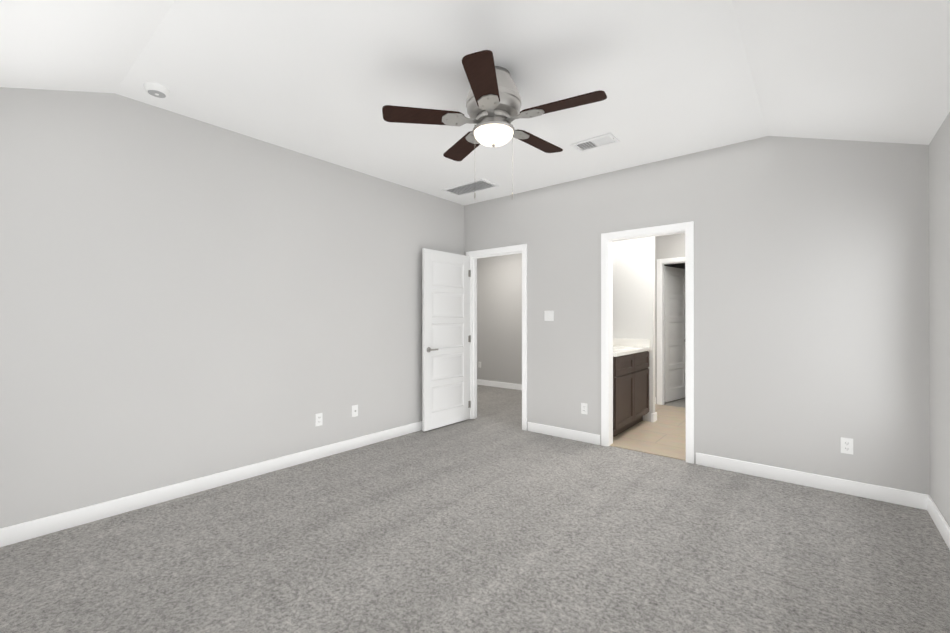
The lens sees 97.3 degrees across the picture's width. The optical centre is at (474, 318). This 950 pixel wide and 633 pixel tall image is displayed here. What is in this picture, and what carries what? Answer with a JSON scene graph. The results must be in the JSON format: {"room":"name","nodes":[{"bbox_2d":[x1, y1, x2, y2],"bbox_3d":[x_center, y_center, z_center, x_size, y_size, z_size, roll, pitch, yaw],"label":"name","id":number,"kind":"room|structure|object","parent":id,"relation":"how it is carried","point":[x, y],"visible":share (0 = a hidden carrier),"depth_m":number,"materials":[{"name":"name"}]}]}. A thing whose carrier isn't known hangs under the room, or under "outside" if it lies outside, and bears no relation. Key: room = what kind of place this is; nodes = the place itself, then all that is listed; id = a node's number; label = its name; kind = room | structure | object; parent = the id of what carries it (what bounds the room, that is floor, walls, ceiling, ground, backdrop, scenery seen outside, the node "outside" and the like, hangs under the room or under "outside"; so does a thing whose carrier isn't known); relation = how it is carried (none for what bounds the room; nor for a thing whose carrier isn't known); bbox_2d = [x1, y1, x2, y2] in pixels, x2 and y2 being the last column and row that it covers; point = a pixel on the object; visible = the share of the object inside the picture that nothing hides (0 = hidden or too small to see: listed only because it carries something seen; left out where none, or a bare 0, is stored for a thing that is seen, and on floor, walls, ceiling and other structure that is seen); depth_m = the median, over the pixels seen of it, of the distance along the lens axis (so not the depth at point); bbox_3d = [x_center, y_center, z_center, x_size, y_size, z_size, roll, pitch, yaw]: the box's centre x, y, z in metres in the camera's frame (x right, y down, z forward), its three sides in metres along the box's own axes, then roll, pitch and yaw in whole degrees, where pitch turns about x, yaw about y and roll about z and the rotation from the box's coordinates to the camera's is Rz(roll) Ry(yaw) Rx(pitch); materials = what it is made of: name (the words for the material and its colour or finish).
{"room":"empty bedroom","nodes":[
{"label":"empty bedroom","id":0,"kind":"room"},
{"bbox_2d":[0,87,463,527],"bbox_3d":[-1.626,-0.202,3.761,0.120,3.000,4.530,0,0,39],"label":"wall","id":1,"kind":"structure","parent":0,"point":[183,298],"depth_m":3.04,"materials":[{"name":"paint"}]},
{"bbox_2d":[0,421,421,546],"bbox_3d":[-1.533,1.246,3.758,0.021,0.105,4.410,0,0,39],"label":"baseboard","id":2,"kind":"structure","parent":1,"relation":"attached to","point":[17,533],"depth_m":3.00,"materials":[{"name":"white wood"}]},
{"bbox_2d":[315,413,322,426],"bbox_3d":[-1.446,0.938,3.875,0.009,0.115,0.070,0,0,39],"label":"electrical outlet","id":3,"kind":"object","parent":1,"relation":"attached to","point":[318,419],"visible":1,"depth_m":3.87,"materials":[{"name":"white plastic"}]},
{"bbox_2d":[352,405,357,416],"bbox_3d":[-1.194,0.924,4.173,0.019,0.115,0.070,0,0,39],"label":"electrical outlet","id":4,"kind":"object","parent":1,"relation":"attached to","point":[354,410],"visible":1,"depth_m":4.17,"materials":[{"name":"white plastic"}]},
{"bbox_2d":[0,385,949,632],"bbox_3d":[0.177,1.340,4.610,6.980,0.080,8.140,0,0,39],"label":"floor carpet","id":5,"kind":"object","parent":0,"point":[493,517],"visible":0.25,"depth_m":2.30,"materials":[{"name":"grey carpet"}]},
{"bbox_2d":[0,0,949,205],"bbox_3d":[0.064,-1.440,2.450,4.160,0.530,4.410,0,0,39],"label":"ceiling","id":6,"kind":"structure","parent":0,"point":[326,80],"depth_m":2.42,"materials":[{"name":"paint"}]},
{"bbox_2d":[143,82,169,97],"bbox_3d":[-2.052,-1.464,2.696,0.136,0.041,0.136,0,0,39],"label":"smoke detector","id":7,"kind":"object","parent":6,"relation":"attached to","point":[157,90],"visible":1,"depth_m":2.66,"materials":[{"name":"white plastic"}]},
{"bbox_2d":[441,178,498,195],"bbox_3d":[-0.060,-1.472,4.722,0.600,0.019,0.300,0,0,39],"label":"ceiling vent","id":8,"kind":"object","parent":6,"relation":"in","point":[478,185],"visible":1,"depth_m":4.71,"materials":[{"name":"white metal"}]},
{"bbox_2d":[382,50,606,199],"bbox_3d":[0.148,-1.106,2.572,1.284,0.758,1.264,0,0,39],"label":"fan","id":9,"kind":"object","parent":6,"relation":"hanging from","point":[493,103],"visible":1,"depth_m":2.46,"materials":[{"name":"brown wood"}]},
{"bbox_2d":[570,132,619,152],"bbox_3d":[1.008,-1.476,3.518,0.350,0.014,0.200,0,0,39],"label":"ceiling vent","id":10,"kind":"object","parent":6,"relation":"in","point":[610,138],"visible":0.96,"depth_m":3.51,"materials":[{"name":"white metal"}]},
{"bbox_2d":[477,253,521,383],"bbox_3d":[0.794,-0.082,7.746,3.950,2.780,0.120,0,0,39],"label":"wall","id":11,"kind":"structure","parent":0,"point":[499,318],"depth_m":7.93,"materials":[{"name":"paint"}]},
{"bbox_2d":[477,379,521,389],"bbox_3d":[0.796,1.256,7.650,3.830,0.105,0.021,0,0,39],"label":"baseboard","id":12,"kind":"structure","parent":11,"relation":"attached to","point":[500,384],"depth_m":7.88,"materials":[{"name":"white wood"}]},
{"bbox_2d":[613,237,654,421],"bbox_3d":[2.018,-0.088,5.456,0.610,2.780,0.100,0,0,39],"label":"wall","id":13,"kind":"structure","parent":0,"point":[633,288],"depth_m":5.35,"materials":[{"name":"paint"}]},
{"bbox_2d":[651,397,656,421],"bbox_3d":[2.361,1.243,5.856,0.628,0.105,1.200,0,0,39],"label":"baseboard","id":14,"kind":"structure","parent":13,"relation":"attached to","point":[653,417],"depth_m":5.21,"materials":[{"name":"white wood"}]},
{"bbox_2d":[610,404,685,460],"bbox_3d":[2.587,1.297,4.854,2.250,0.008,2.460,0,0,39],"label":"floor","id":15,"kind":"structure","parent":0,"point":[664,434],"depth_m":4.61,"materials":[{"name":"beige tile"}]},
{"bbox_2d":[613,338,650,436],"bbox_3d":[1.608,0.746,4.974,0.582,1.094,1.152,0,0,39],"label":"bathroom vanity","id":16,"kind":"object","parent":15,"relation":"on","point":[630,383],"visible":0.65,"depth_m":4.77,"materials":[{"name":"brown wood"}]},
{"bbox_2d":[655,233,684,403],"bbox_3d":[3.407,-0.087,5.854,2.250,2.780,0.120,0,0,39],"label":"wall","id":17,"kind":"structure","parent":0,"point":[670,246],"depth_m":6.25,"materials":[{"name":"paint"}]},
{"bbox_2d":[657,257,684,404],"bbox_3d":[3.123,0.206,6.075,0.882,2.196,0.138,0,0,39],"label":"door frame","id":18,"kind":"structure","parent":17,"relation":"attached to","point":[661,263],"depth_m":6.28,"materials":[{"name":"white wood"}]},
{"bbox_2d":[664,266,684,401],"bbox_3d":[3.188,0.241,6.610,0.217,2.088,0.710,0,0,39],"label":"bathroom door","id":19,"kind":"structure","parent":17,"relation":"in","point":[674,333],"depth_m":6.57,"materials":[{"name":"white wood"}]},
{"bbox_2d":[664,263,684,268],"bbox_3d":[2.727,-0.082,7.709,6.980,2.780,0.120,0,0,39],"label":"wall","id":20,"kind":"structure","parent":0,"point":[680,265],"depth_m":7.06,"materials":[{"name":"grey paint"}]},
{"bbox_2d":[464,136,929,494],"bbox_3d":[0.508,-0.199,5.015,6.980,3.000,0.120,0,0,39],"label":"wall","id":21,"kind":"structure","parent":0,"point":[811,302],"depth_m":3.37,"materials":[{"name":"paint"}]},
{"bbox_2d":[466,244,526,430],"bbox_3d":[0.288,0.219,5.195,0.922,2.166,0.156,0,0,39],"label":"door frame","id":22,"kind":"structure","parent":21,"relation":"attached to","point":[522,248],"depth_m":5.26,"materials":[{"name":"white wood"}]},
{"bbox_2d":[422,248,470,431],"bbox_3d":[-0.331,0.245,5.077,0.127,2.088,0.810,0,0,39],"label":"door","id":23,"kind":"structure","parent":22,"relation":"attached to","point":[446,335],"depth_m":5.02,"materials":[{"name":"white wood"}]},
{"bbox_2d":[544,311,553,320],"bbox_3d":[0.825,-0.030,4.667,0.116,0.115,0.013,0,0,39],"label":"light switch","id":24,"kind":"object","parent":21,"relation":"attached to","point":[548,315],"visible":1,"depth_m":4.67,"materials":[{"name":"white plastic"}]},
{"bbox_2d":[528,422,599,444],"bbox_3d":[0.947,1.248,4.562,0.870,0.105,0.016,0,0,39],"label":"baseboard","id":25,"kind":"structure","parent":21,"relation":"attached to","point":[581,436],"depth_m":4.53,"materials":[{"name":"white wood"}]},
{"bbox_2d":[581,403,587,414],"bbox_3d":[1.150,0.950,4.400,0.070,0.115,0.009,0,0,39],"label":"electrical outlet","id":26,"kind":"object","parent":21,"relation":"attached to","point":[584,408],"visible":1,"depth_m":4.39,"materials":[{"name":"white plastic"}]},
{"bbox_2d":[601,221,693,463],"bbox_3d":[1.668,0.216,4.059,0.857,2.166,0.156,0,0,39],"label":"trim","id":27,"kind":"structure","parent":21,"relation":"attached to","point":[610,238],"depth_m":4.11,"materials":[{"name":"white wood"}]},
{"bbox_2d":[696,452,923,508],"bbox_3d":[2.507,1.244,3.275,1.405,0.105,0.021,0,0,39],"label":"baseboard","id":28,"kind":"structure","parent":21,"relation":"attached to","point":[870,491],"depth_m":3.18,"materials":[{"name":"white wood"}]},
{"bbox_2d":[841,437,852,454],"bbox_3d":[2.746,0.941,3.086,0.070,0.115,0.009,0,0,39],"label":"electrical outlet","id":29,"kind":"object","parent":21,"relation":"attached to","point":[846,445],"visible":1,"depth_m":3.08,"materials":[{"name":"white plastic"}]},
{"bbox_2d":[929,112,949,526],"bbox_3d":[1.678,-0.209,1.040,0.120,3.000,4.530,0,0,39],"label":"wall","id":30,"kind":"structure","parent":0,"point":[939,276],"depth_m":2.57,"materials":[{"name":"paint"}]},
{"bbox_2d":[924,494,949,549],"bbox_3d":[1.662,1.239,1.127,0.020,0.105,4.410,0,0,39],"label":"baseboard","id":31,"kind":"structure","parent":30,"relation":"attached to","point":[941,524],"depth_m":2.57,"materials":[{"name":"white wood"}]}
]}

